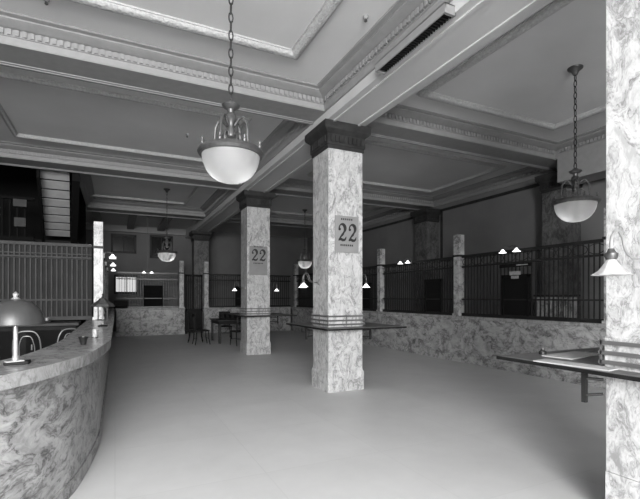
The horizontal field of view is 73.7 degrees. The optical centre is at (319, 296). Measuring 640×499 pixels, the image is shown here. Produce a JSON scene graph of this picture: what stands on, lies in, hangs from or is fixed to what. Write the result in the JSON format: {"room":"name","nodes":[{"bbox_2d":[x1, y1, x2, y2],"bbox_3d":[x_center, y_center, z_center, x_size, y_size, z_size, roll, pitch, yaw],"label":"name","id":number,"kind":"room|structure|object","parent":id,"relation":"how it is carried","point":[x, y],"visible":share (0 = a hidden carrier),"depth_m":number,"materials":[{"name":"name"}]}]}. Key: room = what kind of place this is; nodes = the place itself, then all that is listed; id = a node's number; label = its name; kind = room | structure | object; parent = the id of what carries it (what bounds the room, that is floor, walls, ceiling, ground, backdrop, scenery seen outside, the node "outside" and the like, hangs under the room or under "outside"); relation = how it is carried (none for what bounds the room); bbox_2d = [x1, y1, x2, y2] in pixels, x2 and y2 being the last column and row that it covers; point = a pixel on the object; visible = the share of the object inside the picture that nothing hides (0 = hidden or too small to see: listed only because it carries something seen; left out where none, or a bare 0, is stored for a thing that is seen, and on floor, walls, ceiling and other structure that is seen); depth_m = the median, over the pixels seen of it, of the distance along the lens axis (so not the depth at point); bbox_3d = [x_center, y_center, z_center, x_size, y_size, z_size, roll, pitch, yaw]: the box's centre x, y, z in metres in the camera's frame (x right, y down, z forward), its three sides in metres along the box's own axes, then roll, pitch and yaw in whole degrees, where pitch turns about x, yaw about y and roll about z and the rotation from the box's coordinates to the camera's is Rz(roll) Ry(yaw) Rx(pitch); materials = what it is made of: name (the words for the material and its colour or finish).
{"room":"bank lobby","nodes":[
{"label":"bank lobby","id":0,"kind":"room"},
{"bbox_2d":[0,165,85,325],"bbox_3d":[-10.032,-1.950,12.960,5.130,7.000,0.110,0,0,-26],"label":"wall partition","id":1,"kind":"structure","parent":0,"point":[14,180],"depth_m":13.33,"materials":[{"name":"black"}]},
{"bbox_2d":[80,173,235,216],"bbox_3d":[-5.016,-3.100,12.989,3.900,0.260,4.440,0,0,-26],"label":"trim","id":2,"kind":"structure","parent":1,"relation":"attached to","point":[87,178],"depth_m":14.48,"materials":[{"name":"paint"}]},
{"bbox_2d":[87,207,312,227],"bbox_3d":[-3.199,-3.089,16.656,10.350,0.282,0.600,0,0,-26],"label":"trim","id":3,"kind":"structure","parent":1,"relation":"attached to","point":[88,209],"depth_m":15.56,"materials":[{"name":"paint"}]},
{"bbox_2d":[86,230,306,330],"bbox_3d":[-7.749,-1.950,20.184,16.100,7.000,0.300,0,0,-26],"label":"wall","id":4,"kind":"structure","parent":0,"point":[224,248],"depth_m":20.64,"materials":[{"name":"paint"}]},
{"bbox_2d":[111,233,135,253],"bbox_3d":[-8.961,-2.425,19.497,1.060,0.870,0.170,0,0,-26],"label":"window","id":5,"kind":"structure","parent":4,"relation":"in","point":[120,243],"depth_m":19.50,"materials":[{"name":"black glass"}]},
{"bbox_2d":[114,275,137,293],"bbox_3d":[-8.871,-0.575,19.541,1.000,0.870,0.170,0,0,-26],"label":"window","id":6,"kind":"structure","parent":4,"relation":"in","point":[118,283],"depth_m":19.52,"materials":[{"name":"white glass"}]},
{"bbox_2d":[86,212,185,235],"bbox_3d":[-9.575,-3.090,16.535,9.050,0.280,4.700,0,0,-26],"label":"trim","id":7,"kind":"structure","parent":4,"relation":"attached to","point":[130,228],"depth_m":19.17,"materials":[{"name":"paint"}]},
{"bbox_2d":[150,235,172,258],"bbox_3d":[-7.505,-2.360,20.196,1.030,1.100,0.170,0,0,-26],"label":"window","id":8,"kind":"structure","parent":4,"relation":"in","point":[156,241],"depth_m":20.15,"materials":[{"name":"black glass"}]},
{"bbox_2d":[185,0,549,238],"bbox_3d":[-0.272,-3.021,8.411,0.690,0.418,27.400,0,0,-26],"label":"beam","id":9,"kind":"structure","parent":4,"relation":"attached to","point":[476,23],"depth_m":5.58,"materials":[{"name":"grey paint"}]},
{"bbox_2d":[375,2,455,74],"bbox_3d":[1.018,-2.850,4.787,0.140,0.100,1.250,0,0,-26],"label":"air vent","id":10,"kind":"object","parent":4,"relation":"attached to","point":[444,13],"visible":1,"depth_m":4.65,"materials":[{"name":"metal"}]},
{"bbox_2d":[0,0,605,237],"bbox_3d":[-1.755,-3.305,7.699,16.100,0.150,28.000,0,0,-26],"label":"ceiling","id":11,"kind":"structure","parent":0,"point":[528,76],"depth_m":6.74,"materials":[{"name":"grey paint"}]},
{"bbox_2d":[0,71,251,161],"bbox_3d":[-3.663,-3.195,8.092,4.060,0.070,2.800,0,0,-26],"label":"trim","id":12,"kind":"structure","parent":11,"relation":"attached to","point":[12,76],"depth_m":7.28,"materials":[{"name":"white paint"}]},
{"bbox_2d":[87,174,199,204],"bbox_3d":[-5.354,-3.195,12.826,3.010,0.070,2.800,0,0,-26],"label":"trim","id":13,"kind":"structure","parent":11,"relation":"attached to","point":[196,188],"depth_m":13.80,"materials":[{"name":"white paint"}]},
{"bbox_2d":[0,120,309,184],"bbox_3d":[-3.663,-3.100,8.092,5.700,0.260,4.440,0,0,-26],"label":"trim","id":14,"kind":"structure","parent":11,"relation":"attached to","point":[284,126],"depth_m":9.54,"materials":[{"name":"paint"}]},
{"bbox_2d":[156,188,176,261],"bbox_3d":[-4.581,-2.143,12.776,0.606,2.173,0.606,0,0,-26],"label":"pendant lamp","id":15,"kind":"object","parent":11,"relation":"hanging from","point":[168,255],"visible":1,"depth_m":12.67,"materials":[{"name":"grey glass"}]},
{"bbox_2d":[67,0,342,59],"bbox_3d":[-1.525,-3.195,3.638,4.060,0.070,2.780,0,0,-26],"label":"trim","id":16,"kind":"structure","parent":11,"relation":"attached to","point":[329,7],"depth_m":5.01,"materials":[{"name":"white paint"}]},
{"bbox_2d":[0,0,452,111],"bbox_3d":[-1.525,-3.100,3.638,5.700,0.260,4.420,0,0,-26],"label":"trim","id":17,"kind":"structure","parent":11,"relation":"attached to","point":[400,9],"depth_m":5.54,"materials":[{"name":"paint"}]},
{"bbox_2d":[197,0,263,183],"bbox_3d":[-0.827,-2.143,3.963,0.606,2.173,0.606,0,0,-26],"label":"pendant lamp","id":18,"kind":"object","parent":11,"relation":"hanging from","point":[228,161],"visible":1,"depth_m":3.82,"materials":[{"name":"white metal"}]},
{"bbox_2d":[297,209,312,267],"bbox_3d":[-0.560,-2.143,15.816,0.606,2.173,0.606,0,0,-26],"label":"pendant lamp","id":19,"kind":"object","parent":11,"relation":"hanging from","point":[303,263],"visible":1,"depth_m":15.70,"materials":[{"name":"grey glass"}]},
{"bbox_2d":[270,195,385,215],"bbox_3d":[-0.039,-3.195,15.378,4.120,0.070,2.800,0,0,-26],"label":"trim","id":20,"kind":"structure","parent":11,"relation":"attached to","point":[276,196],"depth_m":16.08,"materials":[{"name":"grey paint"}]},
{"bbox_2d":[363,14,368,22],"bbox_3d":[0.526,-3.192,4.912,0.070,0.075,0.070,0,0,-26],"label":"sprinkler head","id":21,"kind":"object","parent":11,"relation":"attached to","point":[365,16],"visible":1,"depth_m":4.90,"materials":[{"name":"paint"}]},
{"bbox_2d":[307,139,505,192],"bbox_3d":[2.125,-3.195,10.870,4.120,0.070,2.800,0,0,-26],"label":"trim","id":22,"kind":"structure","parent":11,"relation":"attached to","point":[370,142],"depth_m":10.27,"materials":[{"name":"grey paint"}]},
{"bbox_2d":[372,104,605,159],"bbox_3d":[3.857,-3.100,6.222,4.860,0.260,4.420,0,0,-26],"label":"trim","id":23,"kind":"structure","parent":11,"relation":"attached to","point":[400,110],"depth_m":8.11,"materials":[{"name":"paint"}]},
{"bbox_2d":[416,0,605,130],"bbox_3d":[3.654,-3.195,6.125,3.270,0.070,3.040,0,0,-26],"label":"trim","id":24,"kind":"structure","parent":11,"relation":"attached to","point":[554,6],"depth_m":6.35,"materials":[{"name":"grey paint"}]},
{"bbox_2d":[551,64,600,221],"bbox_3d":[3.599,-2.143,6.021,0.606,2.173,0.606,0,0,-26],"label":"pendant lamp","id":25,"kind":"object","parent":11,"relation":"hanging from","point":[578,208],"visible":1,"depth_m":5.92,"materials":[{"name":"grey glass"}]},
{"bbox_2d":[557,139,605,184],"bbox_3d":[7.945,-2.840,3.842,0.550,0.780,12.050,0,0,-26],"label":"wall","id":26,"kind":"structure","parent":11,"relation":"attached to","point":[591,158],"depth_m":8.64,"materials":[{"name":"paint"}]},
{"bbox_2d":[69,326,605,498],"bbox_3d":[-1.755,1.650,7.699,16.100,0.200,28.000,0,0,-26],"label":"floor","id":27,"kind":"structure","parent":0,"point":[182,419],"depth_m":4.92,"materials":[{"name":"stone"}]},
{"bbox_2d":[0,309,113,498],"bbox_3d":[-4.825,1.000,8.877,2.585,1.100,16.763,0,0,-17],"label":"counter","id":28,"kind":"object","parent":27,"relation":"on","point":[52,405],"depth_m":3.09,"materials":[{"name":"grey stone"}]},
{"bbox_2d":[0,291,44,365],"bbox_3d":[-2.038,0.205,2.860,0.340,0.490,0.340,0,0,-26],"label":"dome lamp","id":29,"kind":"object","parent":28,"relation":"on","point":[15,312],"visible":0.98,"depth_m":2.79,"materials":[{"name":"grey metal"}]},
{"bbox_2d":[4,359,23,362],"bbox_3d":[-2.021,0.424,2.823,0.050,0.006,0.100,0,0,39],"label":"paper slip","id":30,"kind":"object","parent":29,"relation":"on","point":[21,359],"visible":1,"depth_m":2.81,"materials":[{"name":"white paper"}]},
{"bbox_2d":[0,240,91,319],"bbox_3d":[-7.049,-0.300,7.380,5.480,1.500,0.068,0,0,-26],"label":"metal railing","id":31,"kind":"object","parent":28,"relation":"on","point":[55,277],"visible":0.84,"depth_m":8.27,"materials":[{"name":"grey metal"}]},
{"bbox_2d":[0,309,113,390],"bbox_3d":[-4.825,0.495,8.877,2.585,0.090,16.763,0,0,-17],"label":"countertop","id":32,"kind":"structure","parent":28,"relation":"on","point":[66,355],"depth_m":3.28,"materials":[{"name":"stone"}]},
{"bbox_2d":[78,336,88,344],"bbox_3d":[-2.234,0.410,4.030,0.092,0.080,0.092,0,0,-26],"label":"inkwell","id":33,"kind":"object","parent":28,"relation":"on","point":[83,339],"visible":1,"depth_m":4.01,"materials":[{"name":"black glass"}]},
{"bbox_2d":[91,329,98,337],"bbox_3d":[-2.483,0.403,4.709,0.072,0.095,0.071,0,0,-26],"label":"candle jar","id":34,"kind":"object","parent":28,"relation":"on","point":[94,331],"visible":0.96,"depth_m":4.69,"materials":[{"name":"wax"}]},
{"bbox_2d":[92,221,103,319],"bbox_3d":[-4.469,-0.530,8.615,0.210,1.960,0.210,0,0,-26],"label":"post","id":35,"kind":"object","parent":28,"relation":"on","point":[98,247],"visible":0.77,"depth_m":8.54,"materials":[{"name":"stone"}]},
{"bbox_2d":[90,293,114,326],"bbox_3d":[-3.334,0.195,6.552,0.340,0.510,0.294,0,0,-26],"label":"lamp","id":36,"kind":"object","parent":28,"relation":"on","point":[102,302],"visible":0.99,"depth_m":6.50,"materials":[{"name":"grey metal"}]},
{"bbox_2d":[103,253,105,313],"bbox_3d":[-5.724,-0.350,11.229,0.160,1.600,0.160,0,0,-26],"label":"post","id":37,"kind":"object","parent":28,"relation":"on","point":[104,258],"visible":0.38,"depth_m":11.20,"materials":[{"name":"stone"}]},
{"bbox_2d":[105,262,106,310],"bbox_3d":[-7.022,-0.350,13.933,0.160,1.600,0.160,0,0,-26],"label":"post","id":38,"kind":"object","parent":28,"relation":"on","point":[105,262],"visible":0.3,"depth_m":13.89,"materials":[{"name":"stone"}]},
{"bbox_2d":[107,268,108,308],"bbox_3d":[-8.277,-0.350,16.548,0.160,1.600,0.160,0,0,-26],"label":"post","id":39,"kind":"object","parent":28,"relation":"on","point":[107,268],"visible":0.33,"depth_m":16.51,"materials":[{"name":"stone"}]},
{"bbox_3d":[-5.102,-0.275,9.933,0.060,1.450,2.711,0,0,-26],"label":"screen","id":40,"kind":"object","parent":28,"relation":"on","visible":0},
{"bbox_2d":[103,251,115,258],"bbox_3d":[-4.971,-0.994,10.037,0.335,0.151,0.501,0,0,-26],"label":"lamp","id":41,"kind":"object","parent":40,"relation":"attached to","point":[112,256],"visible":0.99,"depth_m":9.99,"materials":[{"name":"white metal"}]},
{"bbox_2d":[115,308,184,336],"bbox_3d":[-6.916,1.000,17.467,2.630,1.100,0.560,0,0,-26],"label":"counter","id":42,"kind":"object","parent":27,"relation":"on","point":[129,321],"depth_m":17.22,"materials":[{"name":"grey stone"}]},
{"bbox_2d":[114,300,127,308],"bbox_3d":[-7.829,0.291,16.770,0.500,0.317,0.146,0,0,-26],"label":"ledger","id":43,"kind":"object","parent":42,"relation":"on","point":[118,304],"visible":0.86,"depth_m":16.75,"materials":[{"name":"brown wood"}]},
{"bbox_2d":[116,272,177,307],"bbox_3d":[-6.961,-0.275,17.313,2.351,1.450,0.080,0,0,-26],"label":"screen","id":44,"kind":"object","parent":42,"relation":"on","point":[153,295],"visible":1,"depth_m":17.34,"materials":[{"name":"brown metal"}]},
{"bbox_2d":[115,308,184,309],"bbox_3d":[-6.916,0.485,17.467,2.630,0.070,0.560,0,0,-26],"label":"countertop","id":45,"kind":"structure","parent":42,"relation":"on","point":[119,308],"depth_m":17.20,"materials":[{"name":"stone"}]},
{"bbox_2d":[178,261,183,307],"bbox_3d":[-5.805,-0.530,17.868,0.220,1.960,0.220,0,0,-26],"label":"post","id":46,"kind":"object","parent":42,"relation":"on","point":[181,263],"visible":1,"depth_m":17.79,"materials":[{"name":"stone"}]},
{"bbox_2d":[185,274,201,333],"bbox_3d":[-5.345,0.300,18.088,0.700,2.500,0.060,0,0,-26],"label":"gate","id":47,"kind":"object","parent":27,"relation":"on","point":[198,312],"visible":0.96,"depth_m":18.05,"materials":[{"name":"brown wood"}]},
{"bbox_2d":[187,313,202,342],"bbox_3d":[-4.285,1.051,14.694,0.514,1.003,0.440,0,0,-14],"label":"chair","id":48,"kind":"object","parent":27,"relation":"on","point":[190,329],"visible":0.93,"depth_m":14.51,"materials":[{"name":"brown wood"}]},
{"bbox_2d":[189,230,211,332],"bbox_3d":[-5.237,-0.640,18.673,0.840,4.380,0.820,0,0,-26],"label":"pier","id":49,"kind":"object","parent":27,"relation":"on","point":[199,239],"visible":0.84,"depth_m":18.39,"materials":[{"name":"grey stone"}]},
{"bbox_2d":[192,314,209,344],"bbox_3d":[-3.893,1.051,13.993,0.514,1.003,0.440,0,0,-29],"label":"chair","id":50,"kind":"object","parent":27,"relation":"on","point":[193,315],"visible":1,"depth_m":13.88,"materials":[{"name":"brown wood"}]},
{"bbox_2d":[210,318,240,343],"bbox_3d":[-3.036,1.157,14.988,1.400,0.785,1.350,0,0,-26],"label":"wooden table","id":51,"kind":"object","parent":27,"relation":"on","point":[218,321],"visible":0.48,"depth_m":14.33,"materials":[{"name":"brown wood"}]},
{"bbox_2d":[219,313,240,318],"bbox_3d":[-3.158,0.665,15.012,0.700,0.200,0.300,0,0,-26],"label":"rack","id":52,"kind":"object","parent":51,"relation":"on","point":[221,315],"visible":0.65,"depth_m":15.02,"materials":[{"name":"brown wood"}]},
{"bbox_2d":[219,311,231,338],"bbox_3d":[-3.567,1.051,16.095,0.440,1.003,0.514,0,0,-20],"label":"chair","id":53,"kind":"object","parent":27,"relation":"on","point":[223,325],"visible":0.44,"depth_m":16.25,"materials":[{"name":"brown wood"}]},
{"bbox_2d":[230,316,240,345],"bbox_3d":[-2.595,1.051,13.726,0.440,1.003,0.514,0,0,-37],"label":"chair","id":54,"kind":"object","parent":27,"relation":"on","point":[236,330],"visible":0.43,"depth_m":13.49,"materials":[{"name":"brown wood"}]},
{"bbox_2d":[202,307,290,332],"bbox_3d":[-3.209,1.000,19.114,4.000,1.100,0.320,0,0,-26],"label":"countertop","id":55,"kind":"structure","parent":27,"relation":"on","point":[211,312],"depth_m":18.72,"materials":[{"name":"grey stone"}]},
{"bbox_2d":[203,262,208,307],"bbox_3d":[-4.886,-0.530,18.309,0.220,1.960,0.220,0,0,-26],"label":"post","id":56,"kind":"object","parent":55,"relation":"on","point":[206,264],"visible":1,"depth_m":18.23,"materials":[{"name":"stone"}]},
{"bbox_2d":[202,307,290,308],"bbox_3d":[-3.209,0.485,19.114,4.000,0.070,0.320,0,0,-26],"label":"countertop","id":57,"kind":"structure","parent":55,"relation":"on","point":[202,307],"depth_m":18.56,"materials":[{"name":"stone"}]},
{"bbox_2d":[209,274,290,306],"bbox_3d":[-3.085,-0.275,19.174,3.781,1.450,0.080,0,0,-26],"label":"screen","id":58,"kind":"object","parent":55,"relation":"on","point":[237,298],"visible":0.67,"depth_m":18.93,"materials":[{"name":"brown metal"}]},
{"bbox_2d":[236,190,274,354],"bbox_3d":[-1.792,-0.640,11.819,0.860,4.380,0.840,0,0,-26],"label":"marble column","id":59,"kind":"structure","parent":27,"relation":"on","point":[254,206],"depth_m":11.54,"materials":[{"name":"white stone"}]},
{"bbox_2d":[249,246,266,274],"bbox_3d":[-1.663,-0.980,11.527,0.500,0.780,0.018,0,0,-26],"label":"wall calendar","id":60,"kind":"object","parent":59,"relation":"attached to","point":[257,254],"visible":1,"depth_m":11.51,"materials":[{"name":"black paper"}]},
{"bbox_2d":[227,313,296,323],"bbox_3d":[-1.681,0.620,12.132,1.494,0.260,1.734,0,0,-26],"label":"writing desk","id":61,"kind":"object","parent":59,"relation":"attached to","point":[271,315],"visible":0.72,"depth_m":11.65,"materials":[{"name":"grey"}]},
{"bbox_2d":[305,118,371,392],"bbox_3d":[0.296,-0.640,7.319,0.860,4.380,0.820,0,0,-26],"label":"marble column","id":62,"kind":"structure","parent":27,"relation":"on","point":[337,148],"depth_m":7.06,"materials":[{"name":"white stone"}]},
{"bbox_2d":[300,272,319,286],"bbox_3d":[-0.175,-0.286,7.071,0.356,0.239,0.148,0,0,-26],"label":"lamp","id":63,"kind":"object","parent":62,"relation":"attached to","point":[318,280],"visible":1,"depth_m":7.03,"materials":[{"name":"white glass"}]},
{"bbox_2d":[286,322,406,339],"bbox_3d":[0.406,0.620,7.622,1.494,0.260,1.734,0,0,-26],"label":"writing desk","id":64,"kind":"object","parent":62,"relation":"attached to","point":[368,326],"visible":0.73,"depth_m":7.09,"materials":[{"name":"grey"}]},
{"bbox_2d":[335,215,358,252],"bbox_3d":[0.443,-1.030,7.025,0.440,0.600,0.018,0,0,-26],"label":"wall calendar","id":65,"kind":"object","parent":62,"relation":"attached to","point":[346,227],"visible":1,"depth_m":7.02,"materials":[{"name":"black paper"}]},
{"bbox_2d":[362,274,369,287],"bbox_3d":[0.730,-0.286,7.450,0.326,0.239,0.148,0,0,-26],"label":"lamp","id":66,"kind":"object","parent":62,"relation":"attached to","point":[366,282],"visible":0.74,"depth_m":7.47,"materials":[{"name":"white glass"}]},
{"bbox_2d":[410,208,439,310],"bbox_3d":[3.513,-0.640,14.055,0.720,4.380,0.820,0,0,-26],"label":"pier","id":67,"kind":"object","parent":27,"relation":"on","point":[426,220],"visible":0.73,"depth_m":13.82,"materials":[{"name":"grey stone"}]},
{"bbox_2d":[291,307,605,389],"bbox_3d":[3.659,1.000,10.065,0.530,1.100,22.060,0,0,-26],"label":"wall","id":68,"kind":"structure","parent":27,"relation":"on","point":[474,340],"depth_m":9.57,"materials":[{"name":"grey stone"}]},
{"bbox_2d":[293,264,297,306],"bbox_3d":[-1.114,-0.530,19.765,0.220,1.960,0.220,0,0,-26],"label":"post","id":69,"kind":"object","parent":68,"relation":"on","point":[295,266],"visible":0.69,"depth_m":19.69,"materials":[{"name":"stone"}]},
{"bbox_2d":[296,273,312,307],"bbox_3d":[-0.324,-0.275,18.120,0.060,1.450,3.436,0,0,-26],"label":"screen","id":70,"kind":"object","parent":68,"relation":"on","point":[310,285],"visible":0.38,"depth_m":18.82,"materials":[{"name":"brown metal"}]},
{"bbox_2d":[362,266,376,310],"bbox_3d":[1.195,-0.275,14.956,0.080,1.450,3.156,0,0,-26],"label":"screen","id":71,"kind":"object","parent":68,"relation":"on","point":[367,293],"visible":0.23,"depth_m":14.00,"materials":[{"name":"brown metal"}]},
{"bbox_2d":[376,249,385,310],"bbox_3d":[1.924,-0.530,13.436,0.220,1.960,0.220,0,0,-26],"label":"post","id":72,"kind":"object","parent":68,"relation":"on","point":[380,252],"visible":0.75,"depth_m":13.36,"materials":[{"name":"stone"}]},
{"bbox_2d":[382,257,453,314],"bbox_3d":[2.654,-0.275,11.917,0.080,1.450,3.156,0,0,-26],"label":"screen","id":73,"kind":"object","parent":68,"relation":"on","point":[433,299],"visible":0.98,"depth_m":11.48,"materials":[{"name":"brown metal"}]},
{"bbox_2d":[291,307,605,327],"bbox_3d":[3.659,0.485,10.065,0.530,0.070,22.060,0,0,-26],"label":"countertop","id":74,"kind":"structure","parent":68,"relation":"on","point":[583,324],"depth_m":9.13,"materials":[{"name":"stone"}]},
{"bbox_2d":[452,234,463,315],"bbox_3d":[3.383,-0.530,10.398,0.220,1.960,0.220,0,0,-26],"label":"post","id":75,"kind":"object","parent":68,"relation":"on","point":[458,239],"visible":0.89,"depth_m":10.32,"materials":[{"name":"stone"}]},
{"bbox_2d":[461,239,603,322],"bbox_3d":[4.153,-0.275,8.794,0.080,1.450,3.346,0,0,-26],"label":"metal railing","id":76,"kind":"object","parent":68,"relation":"on","point":[516,299],"visible":0.95,"depth_m":8.66,"materials":[{"name":"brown metal"}]},
{"bbox_2d":[499,245,519,252],"bbox_3d":[3.967,-0.994,8.804,0.335,0.151,0.501,0,0,-26],"label":"lamp","id":77,"kind":"object","parent":76,"relation":"attached to","point":[516,249],"visible":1,"depth_m":8.70,"materials":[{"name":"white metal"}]},
{"bbox_2d":[499,262,530,267],"bbox_3d":[4.029,-0.655,8.840,0.044,0.070,0.750,0,0,-26],"label":"sign","id":78,"kind":"object","parent":76,"relation":"attached to","point":[528,263],"visible":1,"depth_m":8.80,"materials":[{"name":"black"}]},
{"bbox_2d":[510,271,520,278],"bbox_3d":[4.031,-0.455,8.824,0.015,0.150,0.260,0,0,-26],"label":"name plate","id":79,"kind":"object","parent":76,"relation":"attached to","point":[512,272],"visible":1,"depth_m":8.80,"materials":[{"name":"metal"}]},
{"bbox_2d":[602,208,605,323],"bbox_3d":[4.924,-0.530,7.189,0.220,1.960,0.220,0,0,-26],"label":"post","id":80,"kind":"object","parent":68,"relation":"on","point":[604,237],"visible":0.18,"depth_m":7.21,"materials":[{"name":"stone"}]},
{"bbox_2d":[533,295,579,317],"bbox_3d":[5.116,0.750,9.261,0.180,1.600,0.970,0,0,-26],"label":"radiator","id":81,"kind":"object","parent":27,"relation":"on","point":[538,296],"visible":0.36,"depth_m":9.21,"materials":[{"name":"metal"}]},
{"bbox_2d":[533,295,579,296],"bbox_3d":[5.116,-0.030,9.261,0.180,0.040,0.970,0,0,-26],"label":"shelf","id":82,"kind":"object","parent":81,"relation":"attached to","point":[533,295],"depth_m":9.16,"materials":[{"name":"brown wood"}]},
{"bbox_2d":[535,171,582,317],"bbox_3d":[5.552,-0.640,9.831,0.700,4.380,0.840,0,0,-26],"label":"pier","id":83,"kind":"object","parent":27,"relation":"on","point":[555,230],"visible":0.46,"depth_m":9.66,"materials":[{"name":"grey stone"}]},
{"bbox_2d":[598,0,639,498],"bbox_3d":[2.416,-0.640,2.824,0.860,4.380,0.860,0,0,-26],"label":"marble column","id":84,"kind":"structure","parent":27,"relation":"on","point":[622,339],"depth_m":2.87,"materials":[{"name":"white stone"}]},
{"bbox_2d":[496,347,639,402],"bbox_3d":[2.530,0.620,3.128,1.494,0.260,1.734,0,0,-26],"label":"writing desk","id":85,"kind":"object","parent":84,"relation":"attached to","point":[527,358],"visible":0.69,"depth_m":3.10,"materials":[{"name":"grey"}]},
{"bbox_2d":[539,347,546,354],"bbox_3d":[1.906,0.460,3.655,0.060,0.060,0.060,0,0,-26],"label":"inkwell","id":86,"kind":"object","parent":85,"relation":"on","point":[542,351],"visible":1,"depth_m":3.64,"materials":[{"name":"black"}]},
{"bbox_2d":[542,351,602,359],"bbox_3d":[2.115,0.486,3.567,0.500,0.008,0.240,0,0,-31],"label":"paper stack","id":87,"kind":"object","parent":85,"relation":"on","point":[572,355],"visible":0.93,"depth_m":3.52,"materials":[{"name":"white paper"}]},
{"bbox_2d":[533,359,618,370],"bbox_3d":[1.829,0.486,3.075,0.160,0.008,0.520,0,0,-33],"label":"paper sheet","id":88,"kind":"object","parent":85,"relation":"on","point":[558,362],"visible":1,"depth_m":3.05,"materials":[{"name":"white paper"}]},
{"bbox_2d":[590,229,639,275],"bbox_3d":[1.856,-0.259,2.544,0.612,0.268,0.210,0,0,-26],"label":"lamp","id":89,"kind":"object","parent":84,"relation":"attached to","point":[611,267],"visible":1,"depth_m":2.44,"materials":[{"name":"white glass"}]},
{"bbox_2d":[307,178,605,318],"bbox_3d":[5.367,-0.840,11.118,0.300,4.780,27.400,0,0,-26],"label":"wall","id":90,"kind":"structure","parent":0,"point":[490,225],"depth_m":12.02,"materials":[{"name":"paint"}]},
{"bbox_2d":[0,157,432,209],"bbox_3d":[-3.348,-3.089,11.016,15.500,0.282,0.560,0,0,-26],"label":"beam","id":91,"kind":"structure","parent":90,"relation":"attached to","point":[3,161],"depth_m":10.66,"materials":[{"name":"paint"}]},
{"bbox_2d":[0,44,556,170],"bbox_3d":[-1.194,-3.089,6.531,15.500,0.282,0.510,0,0,-26],"label":"beam","id":92,"kind":"structure","parent":90,"relation":"attached to","point":[13,57],"depth_m":6.33,"materials":[{"name":"paint"}]},
{"bbox_2d":[230,208,415,226],"bbox_3d":[-0.039,-3.100,15.378,5.760,0.260,4.440,0,0,-26],"label":"trim","id":93,"kind":"structure","parent":90,"relation":"attached to","point":[395,210],"depth_m":16.94,"materials":[{"name":"paint"}]},
{"bbox_2d":[362,217,412,269],"bbox_3d":[2.156,-1.990,17.425,0.030,1.680,6.050,0,0,-26],"label":"trim","id":94,"kind":"structure","parent":90,"relation":"attached to","point":[410,218],"depth_m":16.34,"materials":[{"name":"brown wood"}]},
{"bbox_2d":[274,167,552,206],"bbox_3d":[2.125,-3.100,10.870,5.760,0.260,4.440,0,0,-26],"label":"trim","id":95,"kind":"structure","parent":90,"relation":"attached to","point":[525,170],"depth_m":12.37,"materials":[{"name":"paint"}]},
{"bbox_2d":[440,183,541,260],"bbox_3d":[4.720,-1.990,12.083,0.030,1.680,3.800,0,0,-26],"label":"trim","id":96,"kind":"structure","parent":90,"relation":"attached to","point":[536,184],"depth_m":12.48,"materials":[{"name":"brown wood"}]},
{"bbox_3d":[-7.582,1.544,8.340,5.550,0.012,15.600,0,0,-26],"label":"floor","id":97,"kind":"structure","parent":0,"visible":0},
{"bbox_2d":[0,195,34,241],"bbox_3d":[-9.250,-0.510,10.257,4.000,4.120,0.180,0,0,-26],"label":"rail","id":98,"kind":"object","parent":97,"relation":"on","point":[8,238],"visible":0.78,"depth_m":10.88,"materials":[{"name":"black metal"}]},
{"bbox_2d":[12,331,40,355],"bbox_3d":[-4.802,1.046,7.044,0.410,1.012,0.467,0,0,-26],"label":"bentwood chair","id":99,"kind":"object","parent":97,"relation":"on","point":[20,331],"visible":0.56,"depth_m":6.85,"materials":[{"name":"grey wood"}]},
{"bbox_2d":[0,321,80,359],"bbox_3d":[-6.841,0.970,7.087,5.000,1.000,0.600,0,0,-26],"label":"desk","id":100,"kind":"object","parent":97,"relation":"on","point":[48,332],"visible":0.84,"depth_m":7.65,"materials":[{"name":"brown wood"}]},
{"bbox_2d":[35,169,79,326],"bbox_3d":[-7.303,-0.979,11.820,1.176,5.058,4.233,0,0,-29],"label":"staircase","id":101,"kind":"structure","parent":97,"relation":"on","point":[53,187],"depth_m":11.29,"materials":[{"name":"paint"}]},
{"bbox_2d":[13,199,26,226],"bbox_3d":[-7.528,-2.110,10.712,0.280,0.680,0.030,0,0,-26],"label":"frame","id":102,"kind":"object","parent":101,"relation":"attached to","point":[21,222],"visible":1,"depth_m":10.71,"materials":[{"name":"grey"}]},
{"bbox_2d":[57,328,74,341],"bbox_3d":[-4.509,1.046,7.521,0.467,1.012,0.410,0,0,36],"label":"bentwood chair","id":103,"kind":"object","parent":97,"relation":"on","point":[67,328],"visible":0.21,"depth_m":7.31,"materials":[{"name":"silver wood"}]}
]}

